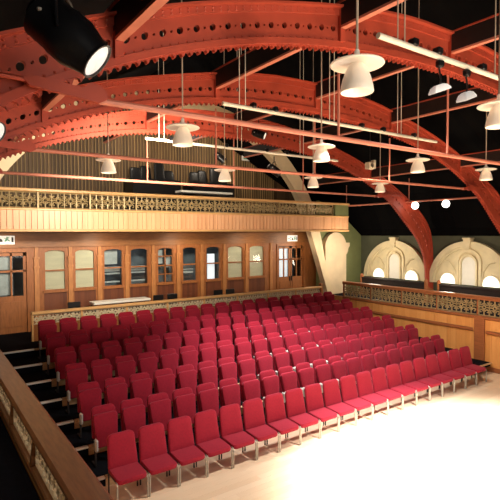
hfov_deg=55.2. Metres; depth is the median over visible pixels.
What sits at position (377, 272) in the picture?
light
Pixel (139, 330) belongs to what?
chair
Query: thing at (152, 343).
chair
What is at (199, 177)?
bench
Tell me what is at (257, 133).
lantern
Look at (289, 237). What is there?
exit sign
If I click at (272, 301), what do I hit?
chair
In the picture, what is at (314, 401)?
chair
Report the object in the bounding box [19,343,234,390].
platform
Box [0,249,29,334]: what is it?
door
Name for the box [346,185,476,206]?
rail
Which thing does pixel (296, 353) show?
chair
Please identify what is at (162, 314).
chair
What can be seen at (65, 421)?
platform
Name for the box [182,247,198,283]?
window
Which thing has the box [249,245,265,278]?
window
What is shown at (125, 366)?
chair
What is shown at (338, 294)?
floor
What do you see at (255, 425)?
chair
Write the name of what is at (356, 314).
chair
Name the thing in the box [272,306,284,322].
chair
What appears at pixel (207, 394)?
chair
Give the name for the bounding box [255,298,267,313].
chair
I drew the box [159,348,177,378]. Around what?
chair
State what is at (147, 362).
chair
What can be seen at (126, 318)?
chair
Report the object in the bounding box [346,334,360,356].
chair
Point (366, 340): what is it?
chair
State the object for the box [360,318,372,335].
chair
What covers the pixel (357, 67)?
pendant lamp
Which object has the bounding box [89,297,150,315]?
folding table
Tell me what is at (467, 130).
ceiling
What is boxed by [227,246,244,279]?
window
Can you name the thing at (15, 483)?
floor
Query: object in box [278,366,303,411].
chair
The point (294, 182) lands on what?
arch
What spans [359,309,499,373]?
trim
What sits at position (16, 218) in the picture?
parapet
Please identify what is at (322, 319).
chair
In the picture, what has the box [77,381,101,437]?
chair
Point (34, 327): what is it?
rail
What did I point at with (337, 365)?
chair
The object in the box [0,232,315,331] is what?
wall
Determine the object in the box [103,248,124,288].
window
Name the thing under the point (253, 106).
bar
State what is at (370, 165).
loudspeaker
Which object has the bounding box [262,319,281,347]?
chair
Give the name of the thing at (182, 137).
pendant lamp
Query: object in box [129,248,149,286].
window
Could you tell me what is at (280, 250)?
blind
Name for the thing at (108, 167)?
pendant lamp
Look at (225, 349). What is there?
chair
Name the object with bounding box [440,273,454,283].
light
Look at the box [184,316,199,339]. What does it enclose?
chair
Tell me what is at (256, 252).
blind
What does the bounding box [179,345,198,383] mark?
chair
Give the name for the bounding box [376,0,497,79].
bar
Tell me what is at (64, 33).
lantern
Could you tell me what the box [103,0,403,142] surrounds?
roof purlin
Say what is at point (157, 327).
chair
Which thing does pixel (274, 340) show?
chair
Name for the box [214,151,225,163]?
lantern
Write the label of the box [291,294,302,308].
chair
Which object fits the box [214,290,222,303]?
chair
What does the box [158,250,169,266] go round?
blind
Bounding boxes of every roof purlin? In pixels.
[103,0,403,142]
[191,13,498,140]
[244,87,496,157]
[307,149,499,185]
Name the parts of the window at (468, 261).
panel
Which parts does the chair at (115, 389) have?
backrest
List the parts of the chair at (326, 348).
backrest, seat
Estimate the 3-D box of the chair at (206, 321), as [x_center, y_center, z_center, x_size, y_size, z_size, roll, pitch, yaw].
[-1.192,2.380,13.972,0.504,0.931,0.407,-2,2,-35]
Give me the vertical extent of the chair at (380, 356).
0.931 m
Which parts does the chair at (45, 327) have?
backrest, seat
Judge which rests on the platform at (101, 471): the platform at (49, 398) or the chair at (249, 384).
the chair at (249, 384)
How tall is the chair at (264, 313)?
0.931 m
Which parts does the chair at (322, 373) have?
backrest, seat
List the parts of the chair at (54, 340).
backrest, seat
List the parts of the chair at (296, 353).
backrest, seat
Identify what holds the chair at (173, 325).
on the platform at (39, 380)
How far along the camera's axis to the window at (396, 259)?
20.71 m
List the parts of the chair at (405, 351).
backrest, seat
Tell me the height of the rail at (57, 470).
0.700 m
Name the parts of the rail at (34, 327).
post, iron panel, iron panel, iron panel, handrail, iron panel, iron panel, iron panel, iron panel, iron panel, newel post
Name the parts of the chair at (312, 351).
backrest, seat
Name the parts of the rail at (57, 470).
iron panel, post, iron panel, rail, post, iron panel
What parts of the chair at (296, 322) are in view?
backrest, seat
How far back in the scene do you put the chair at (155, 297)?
16.14 m
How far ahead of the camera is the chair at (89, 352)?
11.06 m
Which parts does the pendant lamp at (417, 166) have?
lamp shade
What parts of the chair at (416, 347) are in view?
backrest, seat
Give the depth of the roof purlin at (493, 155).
15.80 m
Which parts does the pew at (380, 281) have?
backrest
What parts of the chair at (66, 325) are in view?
backrest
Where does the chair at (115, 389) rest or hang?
on the platform at (83, 446)
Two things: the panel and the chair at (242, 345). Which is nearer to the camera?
the chair at (242, 345)
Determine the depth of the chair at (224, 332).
13.21 m
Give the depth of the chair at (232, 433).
8.92 m
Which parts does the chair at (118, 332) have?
backrest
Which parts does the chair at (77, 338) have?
backrest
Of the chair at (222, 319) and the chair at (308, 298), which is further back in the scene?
the chair at (308, 298)
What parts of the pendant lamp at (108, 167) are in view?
lamp shade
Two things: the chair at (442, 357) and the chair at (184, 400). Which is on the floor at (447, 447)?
the chair at (442, 357)
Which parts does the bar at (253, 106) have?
hanger rod, hanger rod, hanger rod, hanger rod, hanger rod, hanger rod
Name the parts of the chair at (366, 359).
backrest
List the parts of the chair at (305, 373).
backrest, seat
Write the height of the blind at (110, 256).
0.470 m
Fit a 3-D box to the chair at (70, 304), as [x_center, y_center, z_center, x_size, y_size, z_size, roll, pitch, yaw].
[-5.472,2.034,14.734,0.400,0.920,0.420,-2,2,-35]
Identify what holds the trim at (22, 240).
attached to the wall at (310, 267)
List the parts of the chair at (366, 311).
backrest, seat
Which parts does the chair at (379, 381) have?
backrest, seat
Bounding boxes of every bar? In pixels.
[144,33,337,161]
[222,0,437,142]
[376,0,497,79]
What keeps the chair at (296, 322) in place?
on the platform at (49, 398)
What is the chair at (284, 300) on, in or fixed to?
on the platform at (30, 364)
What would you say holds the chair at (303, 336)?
on the platform at (65, 421)
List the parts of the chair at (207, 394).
backrest, seat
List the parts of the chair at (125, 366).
backrest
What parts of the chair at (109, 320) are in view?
backrest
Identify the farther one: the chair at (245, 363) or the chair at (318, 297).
the chair at (318, 297)
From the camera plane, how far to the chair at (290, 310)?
15.79 m
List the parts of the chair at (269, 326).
backrest, seat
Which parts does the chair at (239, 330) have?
backrest, seat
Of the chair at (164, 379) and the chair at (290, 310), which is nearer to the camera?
the chair at (164, 379)
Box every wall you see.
[0,90,299,275]
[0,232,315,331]
[0,246,293,296]
[0,413,41,499]
[316,201,360,290]
[334,295,499,368]
[361,236,499,305]
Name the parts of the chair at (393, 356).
backrest, seat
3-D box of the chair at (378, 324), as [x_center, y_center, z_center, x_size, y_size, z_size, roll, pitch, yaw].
[4.198,2.650,15.499,0.504,0.931,0.407,-2,2,-35]
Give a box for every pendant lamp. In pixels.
[96,73,120,173]
[166,0,199,146]
[214,106,234,181]
[304,48,321,187]
[308,0,334,161]
[330,0,384,96]
[372,133,387,192]
[406,0,429,172]
[475,111,496,180]
[477,0,499,128]
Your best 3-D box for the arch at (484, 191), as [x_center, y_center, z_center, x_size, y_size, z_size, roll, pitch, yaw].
[1.513,-0.747,11.036,18.978,6.080,0.340,-2,2,-35]
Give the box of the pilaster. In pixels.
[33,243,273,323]
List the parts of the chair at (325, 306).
backrest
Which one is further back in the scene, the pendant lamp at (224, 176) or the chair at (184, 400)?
the pendant lamp at (224, 176)
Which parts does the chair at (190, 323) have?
backrest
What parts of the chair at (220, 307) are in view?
backrest, seat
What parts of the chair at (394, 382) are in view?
backrest, seat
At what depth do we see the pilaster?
16.87 m
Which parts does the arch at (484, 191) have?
hanger rod, tie rod, hanger rod, hanger rod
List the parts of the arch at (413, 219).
hanger rod, tie rod, hanger rod, hanger rod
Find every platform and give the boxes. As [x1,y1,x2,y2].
[0,318,230,359]
[8,336,232,373]
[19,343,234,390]
[32,329,404,409]
[46,337,430,431]
[63,347,451,457]
[82,358,491,485]
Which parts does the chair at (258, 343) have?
backrest, seat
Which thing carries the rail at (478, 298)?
on the wall at (454, 338)
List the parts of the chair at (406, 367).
backrest, seat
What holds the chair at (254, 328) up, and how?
on the platform at (49, 398)
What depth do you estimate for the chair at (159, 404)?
9.08 m
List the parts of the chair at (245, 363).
backrest, seat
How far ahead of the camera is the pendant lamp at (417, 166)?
10.46 m
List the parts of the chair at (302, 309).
backrest, seat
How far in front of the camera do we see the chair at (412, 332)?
15.02 m
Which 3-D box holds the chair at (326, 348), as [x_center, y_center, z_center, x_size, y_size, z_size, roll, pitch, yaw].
[2.123,2.919,12.910,0.504,0.931,0.407,-2,2,-35]
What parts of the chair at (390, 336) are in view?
backrest, seat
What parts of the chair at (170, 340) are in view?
backrest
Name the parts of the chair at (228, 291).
backrest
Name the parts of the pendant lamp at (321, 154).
lamp shade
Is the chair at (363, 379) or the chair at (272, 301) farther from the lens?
the chair at (272, 301)
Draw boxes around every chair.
[38,319,56,358]
[45,332,65,374]
[55,346,75,392]
[59,317,77,344]
[65,362,87,413]
[67,301,80,318]
[69,329,87,358]
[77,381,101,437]
[79,343,98,374]
[80,315,97,341]
[90,327,108,354]
[90,359,111,392]
[91,403,117,466]
[100,313,116,338]
[101,340,120,370]
[104,377,127,413]
[107,430,148,499]
[110,324,128,351]
[114,355,135,387]
[118,311,134,335]
[120,398,145,438]
[123,337,141,365]
[129,372,151,407]
[130,322,147,348]
[136,310,151,333]
[137,352,157,382]
[138,422,178,496]
[143,334,161,362]
[147,392,170,430]
[149,320,165,345]
[150,294,163,309]
[153,308,168,331]
[153,368,174,401]
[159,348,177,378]
[163,332,180,358]
[167,293,176,306]
[167,318,182,342]
[167,416,206,485]
[170,306,184,328]
[172,387,195,423]
[176,364,196,405]
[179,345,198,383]
[182,330,198,355]
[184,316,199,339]
[185,305,199,321]
[194,409,232,476]
[196,382,219,427]
[197,360,219,401]
[198,342,218,380]
[199,327,217,361]
[200,303,214,318]
[200,314,216,345]
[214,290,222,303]
[215,302,231,329]
[216,313,233,343]
[216,325,235,360]
[217,340,237,378]
[218,357,240,400]
[219,378,243,423]
[219,403,256,467]
[226,289,233,303]
[229,301,245,326]
[230,311,248,340]
[232,323,252,356]
[234,337,255,371]
[236,354,260,393]
[239,373,265,421]
[242,299,255,315]
[242,398,278,459]
[245,309,258,341]
[247,321,266,340]
[251,334,271,357]
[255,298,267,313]
[255,350,277,376]
[258,308,276,324]
[259,370,284,405]
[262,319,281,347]
[264,393,299,451]
[267,332,287,369]
[268,297,279,311]
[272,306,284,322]
[272,347,294,389]
[276,317,294,335]
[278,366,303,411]
[280,296,291,310]
[282,330,302,350]
[284,305,297,320]
[285,388,319,444]
[288,345,310,371]
[290,315,303,333]
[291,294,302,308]
[296,303,309,318]
[296,328,311,349]
[296,362,314,402]
[302,293,313,306]
[303,314,316,331]
[303,342,319,367]
[304,383,338,437]
[308,302,320,316]
[310,326,324,346]
[312,359,330,392]
[313,292,324,305]
[315,312,328,329]
[318,339,334,363]
[320,301,331,315]
[322,379,355,431]
[323,291,334,303]
[323,324,337,343]
[327,311,339,327]
[328,355,345,384]
[330,300,342,313]
[332,337,347,360]
[336,322,349,340]
[339,309,351,324]
[340,375,372,425]
[341,298,352,311]
[343,352,360,380]
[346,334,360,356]
[348,320,361,338]
[350,308,362,323]
[356,371,387,420]
[358,349,374,374]
[359,332,373,353]
[360,306,372,321]
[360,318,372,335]
[371,316,383,333]
[371,330,385,350]
[371,347,387,372]
[371,367,402,414]
[382,315,394,331]
[383,328,396,347]
[384,344,399,369]
[386,364,416,409]
[394,326,408,345]
[397,341,412,364]
[399,360,429,405]
[405,324,418,342]
[409,339,423,360]
[413,357,442,400]
[420,337,434,357]
[425,354,453,396]
[431,335,448,355]
[437,351,465,392]
[448,349,476,384]
[459,346,486,381]
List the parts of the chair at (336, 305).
backrest, seat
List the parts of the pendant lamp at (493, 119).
lamp shade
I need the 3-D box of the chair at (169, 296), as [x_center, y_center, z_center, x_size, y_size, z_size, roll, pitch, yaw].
[-2.781,1.958,16.626,0.400,0.920,0.420,-2,2,-35]
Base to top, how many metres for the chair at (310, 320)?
0.931 m
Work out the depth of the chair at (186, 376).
10.46 m
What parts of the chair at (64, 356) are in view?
backrest, seat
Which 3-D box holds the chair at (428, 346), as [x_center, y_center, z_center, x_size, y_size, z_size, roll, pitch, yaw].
[5.248,3.042,13.976,0.504,0.931,0.407,-2,2,-35]
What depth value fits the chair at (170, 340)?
12.30 m
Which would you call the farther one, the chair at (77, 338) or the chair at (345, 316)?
the chair at (345, 316)
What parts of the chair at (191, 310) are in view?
backrest, seat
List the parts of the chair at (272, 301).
backrest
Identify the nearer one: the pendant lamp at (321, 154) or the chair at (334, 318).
the pendant lamp at (321, 154)
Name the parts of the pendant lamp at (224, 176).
lamp shade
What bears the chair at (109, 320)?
on the platform at (30, 364)
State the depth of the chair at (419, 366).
12.27 m
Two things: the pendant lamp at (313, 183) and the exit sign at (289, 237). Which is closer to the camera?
the pendant lamp at (313, 183)
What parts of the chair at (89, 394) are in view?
leg, backrest, seat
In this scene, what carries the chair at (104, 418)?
on the platform at (101, 471)
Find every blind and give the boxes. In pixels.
[0,257,12,269]
[0,273,12,295]
[104,250,116,263]
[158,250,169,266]
[250,246,262,275]
[279,249,286,276]
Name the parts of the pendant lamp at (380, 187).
lamp shade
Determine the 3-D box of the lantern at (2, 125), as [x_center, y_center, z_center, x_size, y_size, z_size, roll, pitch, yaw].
[-2.035,-1.311,3.588,0.363,1.025,0.206,0,2,9]
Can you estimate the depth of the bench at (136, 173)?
18.62 m
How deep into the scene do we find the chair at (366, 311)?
16.55 m
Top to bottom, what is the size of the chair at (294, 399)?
0.931 m
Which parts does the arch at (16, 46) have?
tie rod, hanger rod, hanger rod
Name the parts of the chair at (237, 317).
backrest, seat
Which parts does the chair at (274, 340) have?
backrest, seat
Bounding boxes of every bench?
[124,163,180,210]
[183,168,233,211]
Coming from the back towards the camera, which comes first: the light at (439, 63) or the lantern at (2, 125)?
the light at (439, 63)
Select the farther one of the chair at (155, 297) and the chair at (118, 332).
the chair at (155, 297)
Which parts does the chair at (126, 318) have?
backrest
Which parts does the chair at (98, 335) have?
backrest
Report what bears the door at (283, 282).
in the wall at (310, 267)
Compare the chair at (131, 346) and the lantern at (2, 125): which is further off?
the chair at (131, 346)
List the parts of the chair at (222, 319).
backrest, seat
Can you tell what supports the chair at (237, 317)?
on the platform at (39, 380)
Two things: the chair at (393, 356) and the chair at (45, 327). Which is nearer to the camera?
the chair at (45, 327)
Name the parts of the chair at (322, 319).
backrest, seat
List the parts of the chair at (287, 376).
backrest, seat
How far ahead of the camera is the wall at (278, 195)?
18.56 m
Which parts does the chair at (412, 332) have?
seat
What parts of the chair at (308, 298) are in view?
backrest, seat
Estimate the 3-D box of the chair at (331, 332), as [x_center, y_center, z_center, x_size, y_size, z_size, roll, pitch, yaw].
[2.462,2.699,14.279,0.504,0.931,0.407,-2,2,-35]
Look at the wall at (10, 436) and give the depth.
5.81 m
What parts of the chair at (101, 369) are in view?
backrest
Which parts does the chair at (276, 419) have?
backrest, seat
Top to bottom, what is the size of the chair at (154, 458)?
0.931 m
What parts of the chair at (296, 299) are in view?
backrest, seat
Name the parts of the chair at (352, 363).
backrest, seat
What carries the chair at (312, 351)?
on the platform at (83, 446)
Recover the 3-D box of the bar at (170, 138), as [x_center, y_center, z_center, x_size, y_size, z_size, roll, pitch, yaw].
[0.117,-4.449,12.700,6.200,3.684,0.120,-2,2,-35]
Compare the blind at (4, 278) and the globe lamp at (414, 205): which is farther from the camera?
the globe lamp at (414, 205)
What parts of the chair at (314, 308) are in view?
backrest, seat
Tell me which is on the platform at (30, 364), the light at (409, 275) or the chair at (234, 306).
the chair at (234, 306)
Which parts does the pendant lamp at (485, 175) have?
lamp shade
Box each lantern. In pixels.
[0,122,5,140]
[24,0,110,77]
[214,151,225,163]
[251,119,266,139]
[267,156,280,177]
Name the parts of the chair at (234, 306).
backrest, seat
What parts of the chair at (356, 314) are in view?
backrest, seat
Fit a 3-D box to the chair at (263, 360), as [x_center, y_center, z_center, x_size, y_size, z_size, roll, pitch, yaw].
[0.387,2.967,11.689,0.504,0.931,0.407,-2,2,-35]
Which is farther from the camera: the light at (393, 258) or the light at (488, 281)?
the light at (393, 258)
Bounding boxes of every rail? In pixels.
[0,350,112,499]
[31,283,322,341]
[342,281,499,321]
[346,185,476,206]
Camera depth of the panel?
16.74 m
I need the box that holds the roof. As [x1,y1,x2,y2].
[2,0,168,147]
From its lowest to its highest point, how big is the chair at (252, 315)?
0.931 m
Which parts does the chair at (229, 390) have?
backrest, seat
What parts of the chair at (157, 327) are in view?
backrest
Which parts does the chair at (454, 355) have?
backrest, seat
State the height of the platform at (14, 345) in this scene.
1.204 m
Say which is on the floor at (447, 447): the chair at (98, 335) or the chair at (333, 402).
the chair at (333, 402)
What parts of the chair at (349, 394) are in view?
backrest, seat, leg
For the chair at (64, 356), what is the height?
0.931 m
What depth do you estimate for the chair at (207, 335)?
12.91 m
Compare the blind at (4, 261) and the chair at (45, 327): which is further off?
the blind at (4, 261)
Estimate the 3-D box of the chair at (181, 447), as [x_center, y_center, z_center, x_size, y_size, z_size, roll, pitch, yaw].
[-1.111,3.434,8.270,0.522,0.931,0.577,-2,2,-35]
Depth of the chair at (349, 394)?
10.75 m
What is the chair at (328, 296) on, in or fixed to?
on the platform at (30, 364)
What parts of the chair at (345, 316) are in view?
backrest, seat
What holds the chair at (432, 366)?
on the floor at (447, 447)
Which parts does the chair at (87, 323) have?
backrest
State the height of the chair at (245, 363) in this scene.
0.931 m
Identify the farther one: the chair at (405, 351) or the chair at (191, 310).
the chair at (191, 310)
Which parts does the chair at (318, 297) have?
backrest, seat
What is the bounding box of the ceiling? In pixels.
[0,0,499,228]
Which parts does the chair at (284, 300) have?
backrest, seat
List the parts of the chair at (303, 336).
backrest, seat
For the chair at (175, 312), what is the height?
0.931 m
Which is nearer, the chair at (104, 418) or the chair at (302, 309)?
the chair at (104, 418)
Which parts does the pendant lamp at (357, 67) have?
lamp shade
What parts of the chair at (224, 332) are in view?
backrest, seat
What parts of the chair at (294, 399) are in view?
backrest, leg, seat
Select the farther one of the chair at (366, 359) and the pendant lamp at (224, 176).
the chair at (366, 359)
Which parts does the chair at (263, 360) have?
backrest, seat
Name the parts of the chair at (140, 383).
backrest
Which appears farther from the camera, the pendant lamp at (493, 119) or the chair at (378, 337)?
the chair at (378, 337)
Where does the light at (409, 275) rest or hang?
attached to the window at (396, 259)
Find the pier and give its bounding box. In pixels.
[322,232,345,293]
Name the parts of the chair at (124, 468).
leg, leg, backrest, seat, leg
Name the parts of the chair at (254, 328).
backrest, seat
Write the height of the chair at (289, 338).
0.931 m
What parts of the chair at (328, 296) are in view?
backrest, seat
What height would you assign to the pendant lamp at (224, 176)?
4.127 m
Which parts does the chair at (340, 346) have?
backrest, seat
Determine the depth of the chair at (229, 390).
10.00 m
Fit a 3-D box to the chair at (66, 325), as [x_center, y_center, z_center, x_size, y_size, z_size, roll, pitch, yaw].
[-4.753,2.269,12.600,0.504,0.931,0.407,-2,2,-35]
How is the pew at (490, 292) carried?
on the floor at (338, 294)
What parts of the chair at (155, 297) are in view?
backrest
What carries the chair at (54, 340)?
on the platform at (39, 380)
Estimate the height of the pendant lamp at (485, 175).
2.643 m
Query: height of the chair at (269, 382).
0.931 m
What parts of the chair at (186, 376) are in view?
backrest, seat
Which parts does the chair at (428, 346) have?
backrest, seat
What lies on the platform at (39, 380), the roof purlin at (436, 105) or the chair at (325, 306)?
the chair at (325, 306)
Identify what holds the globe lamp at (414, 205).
hanging from the rail at (346, 185)
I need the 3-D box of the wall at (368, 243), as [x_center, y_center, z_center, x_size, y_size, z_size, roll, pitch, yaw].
[11.354,1.628,13.916,0.200,4.060,27.600,-2,2,-35]
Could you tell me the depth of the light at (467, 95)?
6.47 m
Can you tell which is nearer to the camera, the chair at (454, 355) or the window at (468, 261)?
the chair at (454, 355)
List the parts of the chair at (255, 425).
backrest, seat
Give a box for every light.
[373,268,383,276]
[389,254,398,278]
[405,271,416,279]
[428,59,450,94]
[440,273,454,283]
[456,69,476,102]
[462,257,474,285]
[483,276,499,287]
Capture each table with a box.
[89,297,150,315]
[175,190,232,211]
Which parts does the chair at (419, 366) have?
backrest, seat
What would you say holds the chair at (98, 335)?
on the platform at (39, 380)
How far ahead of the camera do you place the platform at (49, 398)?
10.33 m
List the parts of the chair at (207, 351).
backrest, seat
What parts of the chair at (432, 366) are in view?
backrest, seat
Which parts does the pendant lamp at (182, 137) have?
lamp shade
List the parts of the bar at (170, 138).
hanger rod, hanger rod, hanger rod, hanger rod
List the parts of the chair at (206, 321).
backrest, seat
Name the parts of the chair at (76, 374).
backrest, seat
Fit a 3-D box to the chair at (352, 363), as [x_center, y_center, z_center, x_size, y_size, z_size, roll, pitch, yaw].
[2.649,3.115,12.148,0.504,0.931,0.407,-2,2,-35]
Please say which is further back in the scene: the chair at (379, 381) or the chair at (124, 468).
the chair at (379, 381)
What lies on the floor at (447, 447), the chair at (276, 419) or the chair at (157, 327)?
the chair at (276, 419)
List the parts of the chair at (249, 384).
backrest, seat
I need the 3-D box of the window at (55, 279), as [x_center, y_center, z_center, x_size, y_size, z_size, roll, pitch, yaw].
[-6.141,0.659,15.057,0.740,1.350,0.150,-2,2,-35]
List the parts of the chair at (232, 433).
backrest, seat, leg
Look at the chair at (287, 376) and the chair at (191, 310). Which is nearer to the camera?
the chair at (287, 376)
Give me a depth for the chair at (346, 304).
17.31 m
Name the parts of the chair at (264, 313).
backrest, seat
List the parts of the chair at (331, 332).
backrest, seat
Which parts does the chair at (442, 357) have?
backrest, seat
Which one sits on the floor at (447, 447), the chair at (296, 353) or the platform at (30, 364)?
the platform at (30, 364)
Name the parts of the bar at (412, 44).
hanger rod, hanger rod, hanger rod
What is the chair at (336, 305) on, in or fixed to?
on the platform at (39, 380)
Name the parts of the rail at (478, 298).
iron panel, iron panel, iron panel, handrail, rail, iron panel, iron panel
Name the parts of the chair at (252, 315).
backrest, seat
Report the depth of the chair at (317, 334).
13.96 m
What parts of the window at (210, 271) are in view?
lit pane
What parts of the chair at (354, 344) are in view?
backrest, seat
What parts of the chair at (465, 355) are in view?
backrest, seat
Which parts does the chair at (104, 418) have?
leg, backrest, seat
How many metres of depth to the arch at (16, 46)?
5.69 m
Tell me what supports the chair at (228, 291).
on the platform at (14, 345)
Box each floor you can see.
[0,418,38,499]
[104,371,499,499]
[334,290,499,316]
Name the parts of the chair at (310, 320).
backrest, seat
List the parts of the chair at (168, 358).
backrest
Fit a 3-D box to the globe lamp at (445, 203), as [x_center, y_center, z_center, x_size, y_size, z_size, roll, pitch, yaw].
[6.917,-1.629,16.880,0.260,0.260,0.260,-2,2,-35]
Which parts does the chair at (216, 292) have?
backrest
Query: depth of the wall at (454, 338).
15.51 m
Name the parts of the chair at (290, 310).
backrest, seat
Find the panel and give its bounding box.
[44,278,264,320]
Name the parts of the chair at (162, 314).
backrest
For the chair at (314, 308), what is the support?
on the platform at (39, 380)
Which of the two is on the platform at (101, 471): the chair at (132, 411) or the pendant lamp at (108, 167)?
the chair at (132, 411)
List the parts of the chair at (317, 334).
backrest, seat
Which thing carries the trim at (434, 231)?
attached to the wall at (368, 243)
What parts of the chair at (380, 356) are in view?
backrest, seat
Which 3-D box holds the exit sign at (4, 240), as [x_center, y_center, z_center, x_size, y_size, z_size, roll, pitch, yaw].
[-7.339,-0.293,14.070,0.750,0.270,0.036,-2,2,-35]
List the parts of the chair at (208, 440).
backrest, leg, seat, leg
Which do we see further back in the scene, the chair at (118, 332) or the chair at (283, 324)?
the chair at (283, 324)
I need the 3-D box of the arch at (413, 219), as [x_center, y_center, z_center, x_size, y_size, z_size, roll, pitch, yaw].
[-0.443,-0.836,13.815,18.978,6.080,0.340,-2,2,-35]
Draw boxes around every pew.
[360,273,433,301]
[437,280,499,304]
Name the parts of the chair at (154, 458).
leg, backrest, seat, leg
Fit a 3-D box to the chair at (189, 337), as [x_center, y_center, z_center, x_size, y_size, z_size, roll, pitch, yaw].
[-1.528,2.600,12.605,0.504,0.931,0.407,-2,2,-35]
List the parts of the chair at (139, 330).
backrest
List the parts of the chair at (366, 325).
backrest, seat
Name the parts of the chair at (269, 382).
backrest, seat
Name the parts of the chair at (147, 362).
backrest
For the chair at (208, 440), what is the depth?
8.62 m
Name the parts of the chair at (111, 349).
backrest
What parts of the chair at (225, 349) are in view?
backrest, seat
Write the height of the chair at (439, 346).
0.931 m
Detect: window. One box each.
[43,250,67,292]
[74,249,96,290]
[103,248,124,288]
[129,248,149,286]
[157,247,174,284]
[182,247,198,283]
[205,246,221,281]
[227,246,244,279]
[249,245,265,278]
[364,237,424,280]
[429,238,499,287]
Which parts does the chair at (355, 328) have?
backrest, seat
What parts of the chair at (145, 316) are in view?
backrest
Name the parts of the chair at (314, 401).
backrest, leg, seat, leg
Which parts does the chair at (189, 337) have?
backrest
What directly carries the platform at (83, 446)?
on the floor at (447, 447)
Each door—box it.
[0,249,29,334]
[277,244,304,296]
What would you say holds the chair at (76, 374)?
on the platform at (65, 421)
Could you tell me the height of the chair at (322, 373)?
0.931 m
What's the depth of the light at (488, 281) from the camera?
17.33 m
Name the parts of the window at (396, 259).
panel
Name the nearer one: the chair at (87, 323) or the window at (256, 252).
the chair at (87, 323)
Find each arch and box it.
[0,0,499,164]
[0,72,499,232]
[0,91,332,293]
[0,109,432,288]
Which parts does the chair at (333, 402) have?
backrest, seat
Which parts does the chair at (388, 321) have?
backrest, seat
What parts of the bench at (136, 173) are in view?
backrest, backrest, backrest, backrest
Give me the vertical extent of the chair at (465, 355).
0.931 m
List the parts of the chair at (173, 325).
backrest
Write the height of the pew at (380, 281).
0.920 m
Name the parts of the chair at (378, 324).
backrest, seat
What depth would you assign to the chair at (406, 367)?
11.97 m
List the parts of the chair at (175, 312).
backrest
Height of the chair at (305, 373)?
0.931 m
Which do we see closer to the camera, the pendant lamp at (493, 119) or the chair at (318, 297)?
the pendant lamp at (493, 119)
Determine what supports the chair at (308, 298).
on the platform at (30, 364)
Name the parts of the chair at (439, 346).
backrest, seat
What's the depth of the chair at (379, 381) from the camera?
11.35 m
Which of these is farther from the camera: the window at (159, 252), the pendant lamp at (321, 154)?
the window at (159, 252)
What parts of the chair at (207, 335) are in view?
backrest, seat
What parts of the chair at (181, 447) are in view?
leg, backrest, seat, leg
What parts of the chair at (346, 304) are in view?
backrest, seat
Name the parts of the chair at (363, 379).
backrest, seat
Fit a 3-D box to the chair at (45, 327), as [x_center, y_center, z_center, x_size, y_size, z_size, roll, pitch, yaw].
[-5.185,2.281,12.296,0.504,0.931,0.407,-2,2,-35]
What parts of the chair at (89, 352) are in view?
backrest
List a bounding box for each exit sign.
[0,236,14,244]
[287,235,297,240]
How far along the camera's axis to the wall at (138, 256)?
17.93 m
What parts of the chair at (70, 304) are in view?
backrest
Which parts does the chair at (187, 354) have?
backrest, seat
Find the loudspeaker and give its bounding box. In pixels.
[365,94,375,169]
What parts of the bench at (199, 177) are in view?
backrest, backrest, backrest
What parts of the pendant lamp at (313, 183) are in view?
lamp shade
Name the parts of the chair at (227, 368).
backrest, seat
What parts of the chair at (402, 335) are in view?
backrest, seat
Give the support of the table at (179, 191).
on the step
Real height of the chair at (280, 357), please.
0.931 m
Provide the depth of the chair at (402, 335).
14.72 m
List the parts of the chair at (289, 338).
backrest, seat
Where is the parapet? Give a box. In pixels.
[0,187,349,231]
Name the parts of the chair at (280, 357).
backrest, seat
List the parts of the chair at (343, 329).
backrest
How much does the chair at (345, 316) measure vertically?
0.931 m
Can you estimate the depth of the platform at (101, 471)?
8.53 m
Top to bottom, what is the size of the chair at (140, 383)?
0.931 m
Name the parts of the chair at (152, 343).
backrest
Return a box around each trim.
[0,232,308,247]
[356,227,499,235]
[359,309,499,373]
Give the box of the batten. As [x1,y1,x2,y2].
[0,90,273,212]
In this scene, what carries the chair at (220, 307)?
on the platform at (30, 364)
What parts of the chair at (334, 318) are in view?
backrest, seat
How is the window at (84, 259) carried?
in the wall at (310, 267)
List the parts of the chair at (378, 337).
backrest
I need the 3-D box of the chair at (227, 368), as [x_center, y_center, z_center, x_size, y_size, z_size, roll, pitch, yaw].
[-0.477,2.992,11.082,0.504,0.931,0.407,-2,2,-35]
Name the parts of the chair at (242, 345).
backrest, seat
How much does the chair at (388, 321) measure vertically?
0.931 m
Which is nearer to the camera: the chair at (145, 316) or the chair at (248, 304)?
the chair at (145, 316)
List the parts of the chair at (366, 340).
backrest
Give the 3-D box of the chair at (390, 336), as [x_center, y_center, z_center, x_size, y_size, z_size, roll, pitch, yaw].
[4.291,2.858,14.434,0.504,0.931,0.407,-2,2,-35]
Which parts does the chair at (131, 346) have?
backrest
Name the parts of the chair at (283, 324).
backrest, seat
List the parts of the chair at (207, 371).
backrest, seat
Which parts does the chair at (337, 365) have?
backrest, seat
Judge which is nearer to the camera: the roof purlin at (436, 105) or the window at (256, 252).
the roof purlin at (436, 105)
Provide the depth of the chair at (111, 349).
11.37 m
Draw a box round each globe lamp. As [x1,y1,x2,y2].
[411,202,418,208]
[442,200,449,207]
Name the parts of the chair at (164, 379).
backrest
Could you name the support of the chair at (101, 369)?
on the platform at (65, 421)
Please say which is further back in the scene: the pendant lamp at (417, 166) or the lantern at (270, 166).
the lantern at (270, 166)

